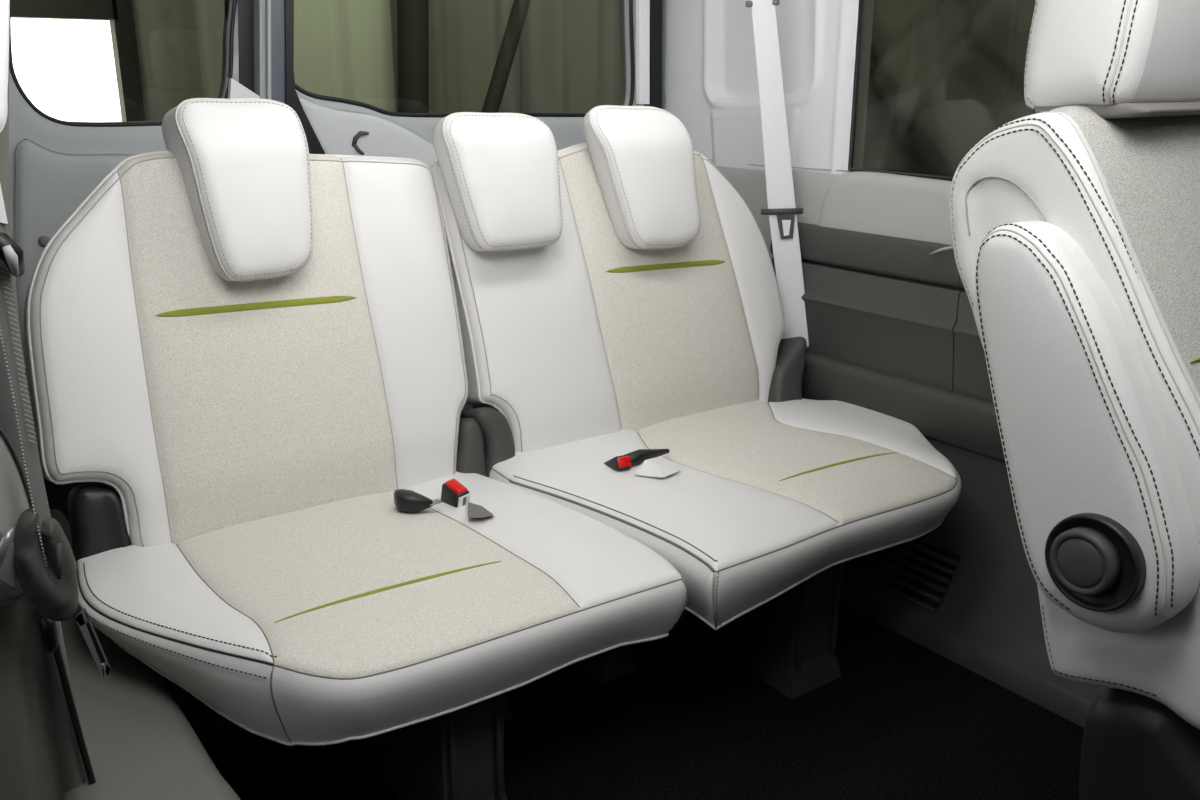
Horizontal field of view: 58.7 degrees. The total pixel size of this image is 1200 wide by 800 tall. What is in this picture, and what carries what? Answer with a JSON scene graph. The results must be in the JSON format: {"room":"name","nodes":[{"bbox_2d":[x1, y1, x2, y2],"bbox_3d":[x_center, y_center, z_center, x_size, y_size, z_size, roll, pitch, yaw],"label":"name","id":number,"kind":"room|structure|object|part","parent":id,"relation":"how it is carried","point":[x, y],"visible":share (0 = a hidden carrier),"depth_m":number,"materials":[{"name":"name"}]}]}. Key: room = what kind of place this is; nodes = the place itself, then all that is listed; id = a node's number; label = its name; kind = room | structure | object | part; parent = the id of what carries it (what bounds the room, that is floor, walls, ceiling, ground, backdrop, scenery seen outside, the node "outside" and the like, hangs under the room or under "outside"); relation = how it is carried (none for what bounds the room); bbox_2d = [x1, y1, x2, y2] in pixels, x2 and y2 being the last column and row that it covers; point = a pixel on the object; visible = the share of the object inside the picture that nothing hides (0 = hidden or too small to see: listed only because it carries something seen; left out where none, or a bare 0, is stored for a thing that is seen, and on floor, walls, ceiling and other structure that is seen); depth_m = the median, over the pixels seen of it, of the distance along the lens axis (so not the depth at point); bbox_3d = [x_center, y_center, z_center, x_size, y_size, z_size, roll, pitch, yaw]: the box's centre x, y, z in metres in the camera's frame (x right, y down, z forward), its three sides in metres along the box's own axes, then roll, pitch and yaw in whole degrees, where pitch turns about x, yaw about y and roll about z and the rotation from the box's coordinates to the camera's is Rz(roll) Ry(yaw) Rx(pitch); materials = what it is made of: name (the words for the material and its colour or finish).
{"room":"vehicle interior","nodes":[
{"label":"vehicle interior","id":0,"kind":"room"},
{"bbox_2d":[0,16,95,799],"bbox_3d":[-0.640,0.002,1.096,0.234,1.214,0.128,-12,20,-34],"label":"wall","id":1,"kind":"structure","parent":0,"point":[44,755],"depth_m":1.16,"materials":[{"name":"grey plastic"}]},
{"bbox_2d":[0,0,9,131],"bbox_3d":[-0.557,-0.395,0.954,0.114,0.361,0.021,-12,20,-34],"label":"trim","id":2,"kind":"structure","parent":1,"relation":"attached to","point":[4,4],"depth_m":0.98,"materials":[{"name":"grey plastic"}]},
{"bbox_2d":[0,185,24,276],"bbox_3d":[-0.540,-0.154,0.964,0.040,0.088,0.035,5,17,16],"label":"guide","id":3,"kind":"object","parent":1,"relation":"attached to","point":[11,253],"visible":1,"depth_m":0.96,"materials":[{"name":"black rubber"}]},
{"bbox_2d":[0,428,32,605],"bbox_3d":[-0.609,0.101,1.044,0.097,0.223,0.033,-12,20,-34],"label":"trim","id":4,"kind":"structure","parent":1,"relation":"attached to","point":[14,500],"depth_m":1.05,"materials":[{"name":"grey plastic"}]},
{"bbox_2d":[0,200,109,679],"bbox_3d":[-0.562,0.061,1.025,0.080,0.499,0.082,5,17,15],"label":"belt","id":5,"kind":"object","parent":1,"relation":"hanging from","point":[41,557],"visible":0.99,"depth_m":1.04,"materials":[{"name":"grey fabric"}]},
{"bbox_3d":[-0.525,0.253,1.104,0.025,0.085,0.004,-12,20,-34],"label":"latch plate","id":6,"kind":"part","parent":5,"relation":"part of","materials":[{"name":"silver metal"}]},
{"bbox_2d":[50,509,240,799],"bbox_3d":[-0.724,0.469,1.525,0.173,0.262,1.201,-12,20,-34],"label":"trim","id":7,"kind":"structure","parent":1,"relation":"attached to","point":[140,743],"depth_m":1.29,"materials":[{"name":"grey plastic"}]},
{"bbox_2d":[34,406,475,520],"bbox_3d":[-0.460,0.085,2.483,1.600,0.550,0.060,-12,20,-34],"label":"wall","id":8,"kind":"structure","parent":0,"point":[57,494],"depth_m":2.04,"materials":[{"name":"grey plastic"}]},
{"bbox_2d":[9,0,238,421],"bbox_3d":[-0.896,-0.534,1.947,0.576,1.260,0.077,-12,20,-34],"label":"door","id":9,"kind":"structure","parent":8,"relation":"in","point":[55,164],"depth_m":1.91,"materials":[{"name":"grey plastic"}]},
{"bbox_3d":[-0.885,-0.202,2.024,0.462,0.580,0.016,-12,20,-34],"label":"trim","id":10,"kind":"part","parent":9,"relation":"part of","materials":[{"name":"grey plastic"}]},
{"bbox_2d":[224,0,324,153],"bbox_3d":[-0.657,-0.681,2.086,0.224,1.097,0.070,-12,20,-34],"label":"door frame","id":11,"kind":"structure","parent":8,"relation":"attached to","point":[292,100],"depth_m":2.08,"materials":[{"name":"grey metal"}]},
{"bbox_2d":[253,0,665,409],"bbox_3d":[-0.267,-0.636,2.383,1.104,1.625,0.085,-12,20,-34],"label":"door","id":12,"kind":"structure","parent":8,"relation":"in","point":[341,126],"depth_m":2.24,"materials":[{"name":"grey plastic"}]},
{"bbox_3d":[-0.493,-0.529,2.199,0.037,0.050,0.013,-6,18,-18],"label":"latch handle","id":13,"kind":"part","parent":12,"relation":"part of","materials":[{"name":"grey plastic"}]},
{"bbox_3d":[-0.437,-0.283,2.333,0.411,0.753,0.016,-12,20,-34],"label":"trim","id":14,"kind":"part","parent":12,"relation":"part of","materials":[{"name":"grey plastic"}]},
{"bbox_2d":[636,0,661,108],"bbox_3d":[0.107,-0.832,2.595,0.088,1.368,0.060,-12,20,-34],"label":"door frame","id":15,"kind":"structure","parent":8,"relation":"attached to","point":[642,6],"depth_m":2.57,"materials":[{"name":"white metal"}]},
{"bbox_2d":[162,604,1084,799],"bbox_3d":[0.288,0.747,1.147,2.500,0.050,3.500,-12,20,-34],"label":"floor","id":16,"kind":"structure","parent":0,"point":[902,720],"depth_m":1.72,"materials":[{"name":"black carpet"}]},
{"bbox_2d":[24,98,687,799],"bbox_3d":[-0.382,0.076,1.566,0.747,0.995,0.776,-12,20,-34],"label":"seat","id":17,"kind":"object","parent":16,"relation":"on","point":[251,338],"visible":0.94,"depth_m":1.56,"materials":[{"name":"fabric"}]},
{"bbox_3d":[-0.553,-0.095,1.725,0.681,0.598,0.243,-12,20,-34],"label":"backrest","id":18,"kind":"part","parent":17,"relation":"part of","materials":[{"name":"leather"}]},
{"bbox_3d":[-0.732,-0.040,1.541,0.167,0.554,0.171,-12,20,-34],"label":"leather panel","id":19,"kind":"part","parent":17,"relation":"part of","materials":[{"name":"leather"}]},
{"bbox_3d":[-0.585,0.263,1.421,0.162,0.015,0.490,-12,20,-34],"label":"leather panel","id":20,"kind":"part","parent":17,"relation":"part of","materials":[{"name":"leather"}]},
{"bbox_3d":[-0.534,-0.092,1.678,0.370,0.577,0.178,-12,20,-34],"label":"fabric panel","id":21,"kind":"part","parent":17,"relation":"part of","materials":[{"name":"beige fabric"}]},
{"bbox_3d":[-0.347,0.232,1.532,0.397,0.024,0.580,-12,20,-34],"label":"fabric panel","id":22,"kind":"part","parent":17,"relation":"part of","materials":[{"name":"beige fabric"}]},
{"bbox_3d":[-0.316,-0.126,1.827,0.172,0.565,0.174,-12,20,-34],"label":"leather panel","id":23,"kind":"part","parent":17,"relation":"part of","materials":[{"name":"leather"}]},
{"bbox_2d":[394,489,441,512],"bbox_3d":[-0.289,0.160,1.684,0.076,0.034,0.038,0,17,2],"label":"seat belt buckle","id":24,"kind":"object","parent":17,"relation":"on","point":[408,501],"visible":1,"depth_m":1.67,"materials":[{"name":"black plastic"}]},
{"bbox_3d":[-0.276,0.438,1.602,0.115,0.280,0.390,-12,20,-34],"label":"seat leg","id":25,"kind":"part","parent":17,"relation":"part of","materials":[{"name":"black metal"}]},
{"bbox_2d":[441,478,469,507],"bbox_3d":[-0.236,0.163,1.731,0.057,0.068,0.030,15,22,41],"label":"seat belt buckle","id":26,"kind":"object","parent":17,"relation":"on","point":[453,493],"visible":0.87,"depth_m":1.71,"materials":[{"name":"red plastic"}]},
{"bbox_2d":[468,502,492,517],"bbox_3d":[-0.188,0.173,1.683,0.040,0.004,0.077,-2,17,-6],"label":"buckle sleeve","id":27,"kind":"object","parent":17,"relation":"on","point":[474,510],"visible":1,"depth_m":1.67,"materials":[{"name":"grey"}]},
{"bbox_3d":[-0.220,0.386,1.777,0.080,0.280,0.160,-12,20,-34],"label":"seat leg","id":28,"kind":"part","parent":17,"relation":"part of","materials":[{"name":"black metal"}]},
{"bbox_3d":[-0.128,0.188,1.681,0.191,0.023,0.594,-13,21,-37],"label":"leather panel","id":29,"kind":"part","parent":17,"relation":"part of","materials":[{"name":"leather"}]},
{"bbox_2d":[430,105,961,698],"bbox_3d":[0.231,-0.035,1.970,0.889,0.975,0.812,-12,20,-34],"label":"seat","id":30,"kind":"object","parent":16,"relation":"on","point":[617,294],"visible":0.91,"depth_m":1.92,"materials":[{"name":"leather"}]},
{"bbox_3d":[0.039,-0.204,2.131,0.769,0.597,0.242,-12,20,-34],"label":"backrest","id":31,"kind":"part","parent":30,"relation":"part of","materials":[{"name":"leather"}]},
{"bbox_3d":[-0.122,-0.154,1.960,0.300,0.566,0.174,-12,20,-34],"label":"leather panel","id":32,"kind":"part","parent":30,"relation":"part of","materials":[{"name":"leather"}]},
{"bbox_3d":[-0.008,0.342,1.922,0.080,0.280,0.160,-12,20,-34],"label":"seat leg","id":33,"kind":"part","parent":30,"relation":"part of","materials":[{"name":"black metal"}]},
{"bbox_2d":[604,449,669,470],"bbox_3d":[0.069,0.106,1.872,0.130,0.046,0.062,-12,20,-34],"label":"seat belt buckle","id":34,"kind":"object","parent":30,"relation":"on","point":[623,462],"visible":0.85,"depth_m":1.84,"materials":[{"name":"black plastic"}]},
{"bbox_2d":[634,456,679,477],"bbox_3d":[0.104,0.113,1.820,0.056,0.014,0.094,12,20,34],"label":"tag","id":35,"kind":"object","parent":30,"relation":"on","point":[660,467],"visible":1,"depth_m":1.81,"materials":[{"name":"fabric"}]},
{"bbox_3d":[0.127,-0.216,2.132,0.409,0.576,0.177,-12,20,-34],"label":"fabric panel","id":36,"kind":"part","parent":30,"relation":"part of","materials":[{"name":"beige fabric"}]},
{"bbox_3d":[0.087,0.138,1.807,0.371,0.022,0.615,-12,20,-34],"label":"leather panel","id":37,"kind":"part","parent":30,"relation":"part of","materials":[{"name":"leather"}]},
{"bbox_2d":[489,434,961,625],"bbox_3d":[0.282,0.157,1.959,0.869,0.113,0.631,-12,20,-34],"label":"seat cushion","id":38,"kind":"object","parent":30,"relation":"on","point":[808,525],"depth_m":1.72,"materials":[{"name":"leather"}]},
{"bbox_3d":[0.307,-0.248,2.276,0.185,0.543,0.128,11,20,33],"label":"leather panel","id":39,"kind":"part","parent":30,"relation":"part of","materials":[{"name":"leather"}]},
{"bbox_3d":[0.270,0.325,1.978,0.130,0.280,0.390,-12,20,-34],"label":"seat leg","id":40,"kind":"part","parent":30,"relation":"part of","materials":[{"name":"black metal"}]},
{"bbox_3d":[0.351,0.084,1.990,0.459,0.024,0.614,-12,20,-34],"label":"fabric panel","id":41,"kind":"part","parent":30,"relation":"part of","materials":[{"name":"beige fabric"}]},
{"bbox_3d":[0.518,0.048,2.118,0.256,0.024,0.592,-12,20,-34],"label":"leather panel","id":42,"kind":"part","parent":30,"relation":"part of","materials":[{"name":"leather"}]},
{"bbox_2d":[949,0,1199,799],"bbox_3d":[0.759,0.169,0.941,0.576,1.176,0.841,-12,20,-34],"label":"passenger seat","id":43,"kind":"object","parent":16,"relation":"on","point":[1075,221],"visible":1,"depth_m":0.95,"materials":[{"name":"leather"}]},
{"bbox_3d":[0.412,0.028,0.943,0.025,0.349,0.227,-12,20,-34],"label":"armrest","id":44,"kind":"part","parent":43,"relation":"part of","materials":[{"name":"leather"}]},
{"bbox_3d":[0.438,0.022,0.960,0.037,0.349,0.227,-12,20,-34],"label":"armrest","id":45,"kind":"part","parent":43,"relation":"part of","materials":[{"name":"leather"}]},
{"bbox_3d":[0.667,-0.040,1.050,0.422,0.500,0.299,-12,20,-34],"label":"fabric panel","id":46,"kind":"part","parent":43,"relation":"part of","materials":[{"name":"beige fabric"}]},
{"bbox_3d":[0.646,-0.021,1.100,0.454,0.537,0.376,-12,20,-34],"label":"backrest","id":47,"kind":"part","parent":43,"relation":"part of","materials":[{"name":"leather"}]},
{"bbox_2d":[664,0,873,260],"bbox_3d":[0.381,-0.658,2.402,0.075,1.020,0.700,-12,20,-34],"label":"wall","id":48,"kind":"structure","parent":0,"point":[711,79],"depth_m":2.40,"materials":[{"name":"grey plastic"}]},
{"bbox_2d":[662,0,663,109],"bbox_3d":[0.135,-0.839,2.616,0.036,1.370,0.056,-12,20,-34],"label":"trim","id":49,"kind":"structure","parent":48,"relation":"attached to","point":[662,0],"depth_m":2.59,"materials":[{"name":"grey paint"}]},
{"bbox_3d":[0.374,-0.349,2.484,0.052,0.380,0.690,-12,20,-34],"label":"pillar trim","id":50,"kind":"part","parent":48,"relation":"part of","materials":[{"name":"grey plastic"}]},
{"bbox_2d":[745,0,808,347],"bbox_3d":[0.367,-0.542,2.235,0.192,1.000,0.016,2,17,5],"label":"belt","id":51,"kind":"object","parent":48,"relation":"hanging from","point":[782,211],"visible":0.91,"depth_m":2.25,"materials":[{"name":"white fabric"}]},
{"bbox_3d":[0.395,-0.373,2.279,0.040,0.058,0.003,2,17,5],"label":"tongue plate","id":52,"kind":"part","parent":51,"relation":"part of","materials":[{"name":"grey plastic"}]},
{"bbox_2d":[770,222,964,390],"bbox_3d":[0.557,-0.199,2.237,0.088,0.307,0.496,-12,20,-34],"label":"trim","id":53,"kind":"structure","parent":48,"relation":"attached to","point":[882,303],"depth_m":2.16,"materials":[{"name":"grey plastic"}]},
{"bbox_2d":[818,171,952,244],"bbox_3d":[0.747,-0.303,1.946,0.063,0.180,0.912,-12,20,-34],"label":"trim","id":54,"kind":"structure","parent":48,"relation":"attached to","point":[894,205],"depth_m":2.12,"materials":[{"name":"beige plastic"}]},
{"bbox_2d":[848,0,953,180],"bbox_3d":[0.896,-0.624,1.636,0.018,0.625,1.291,-12,20,-34],"label":"window frame","id":55,"kind":"structure","parent":48,"relation":"in","point":[861,2],"depth_m":2.16,"materials":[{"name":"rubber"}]},
{"bbox_2d":[843,539,959,613],"bbox_3d":[0.589,0.326,2.121,0.070,0.104,0.240,-12,20,-34],"label":"air vent","id":56,"kind":"object","parent":48,"relation":"attached to","point":[920,573],"visible":0.64,"depth_m":2.09,"materials":[{"name":"black plastic"}]},
{"bbox_2d":[930,246,952,254],"bbox_3d":[0.646,-0.282,1.997,0.009,0.029,0.070,-12,20,-34],"label":"handle","id":57,"kind":"object","parent":48,"relation":"attached to","point":[949,247],"visible":0.79,"depth_m":2.00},
{"bbox_2d":[801,352,1108,727],"bbox_3d":[0.750,0.238,1.984,0.284,0.444,2.100,-12,20,-34],"label":"trim","id":58,"kind":"structure","parent":48,"relation":"attached to","point":[987,621],"depth_m":2.01,"materials":[{"name":"grey plastic"}]},
{"bbox_2d":[953,277,993,401],"bbox_3d":[0.998,-0.023,1.649,0.088,0.307,1.011,-12,20,-34],"label":"trim","id":59,"kind":"structure","parent":48,"relation":"attached to","point":[970,377],"depth_m":2.01,"materials":[{"name":"grey plastic"}]},
{"label":"outside","id":60,"kind":"structure","parent":0,"visible":0},
{"bbox_2d":[11,18,121,121],"bbox_3d":[-2.812,-1.690,5.354,2.511,3.000,0.001,-12,20,-34],"label":"window","id":61,"kind":"structure","parent":60,"point":[65,68],"depth_m":5.43,"materials":[{"name":"white glass"}]},
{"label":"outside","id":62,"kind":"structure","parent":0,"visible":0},
{"label":"ground","id":63,"kind":"structure","parent":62,"visible":0},
{"bbox_2d":[11,0,145,121],"bbox_3d":[-3.119,-1.545,4.525,13.985,3.300,0.100,-12,20,-34],"label":"wall","id":64,"kind":"structure","parent":63,"relation":"on","point":[119,13],"depth_m":5.04,"materials":[{"name":"plastic"}]},
{"bbox_2d":[294,0,396,111],"bbox_3d":[-1.203,-1.381,4.760,0.629,2.850,0.052,-12,20,-34],"label":"tarpaulin","id":65,"kind":"object","parent":63,"relation":"on","point":[344,49],"visible":0.18,"depth_m":4.76,"materials":[{"name":"green fabric"}]},
{"bbox_2d":[132,0,626,120],"bbox_3d":[-0.272,-1.635,5.608,4.023,2.850,0.246,-11,20,-33],"label":"tarpaulin","id":66,"kind":"object","parent":63,"relation":"on","point":[567,59],"visible":0.1,"depth_m":5.28,"materials":[{"name":"green fabric"}]},
{"bbox_2d":[397,0,428,112],"bbox_3d":[-0.861,-1.143,4.925,0.252,2.307,0.135,-12,20,-34],"label":"timber post","id":67,"kind":"object","parent":63,"relation":"on","point":[412,15],"visible":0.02,"depth_m":4.77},
{"bbox_2d":[481,0,530,112],"bbox_3d":[-0.578,-0.940,4.684,0.850,2.074,0.068,-12,20,-34],"label":"timber post","id":68,"kind":"object","parent":63,"relation":"on","point":[519,10],"visible":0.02,"depth_m":4.62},
{"bbox_2d":[863,0,1035,175],"bbox_3d":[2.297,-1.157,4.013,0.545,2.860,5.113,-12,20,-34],"label":"window","id":69,"kind":"structure","parent":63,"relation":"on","point":[944,75],"depth_m":4.84,"materials":[{"name":"glass"}]}
]}

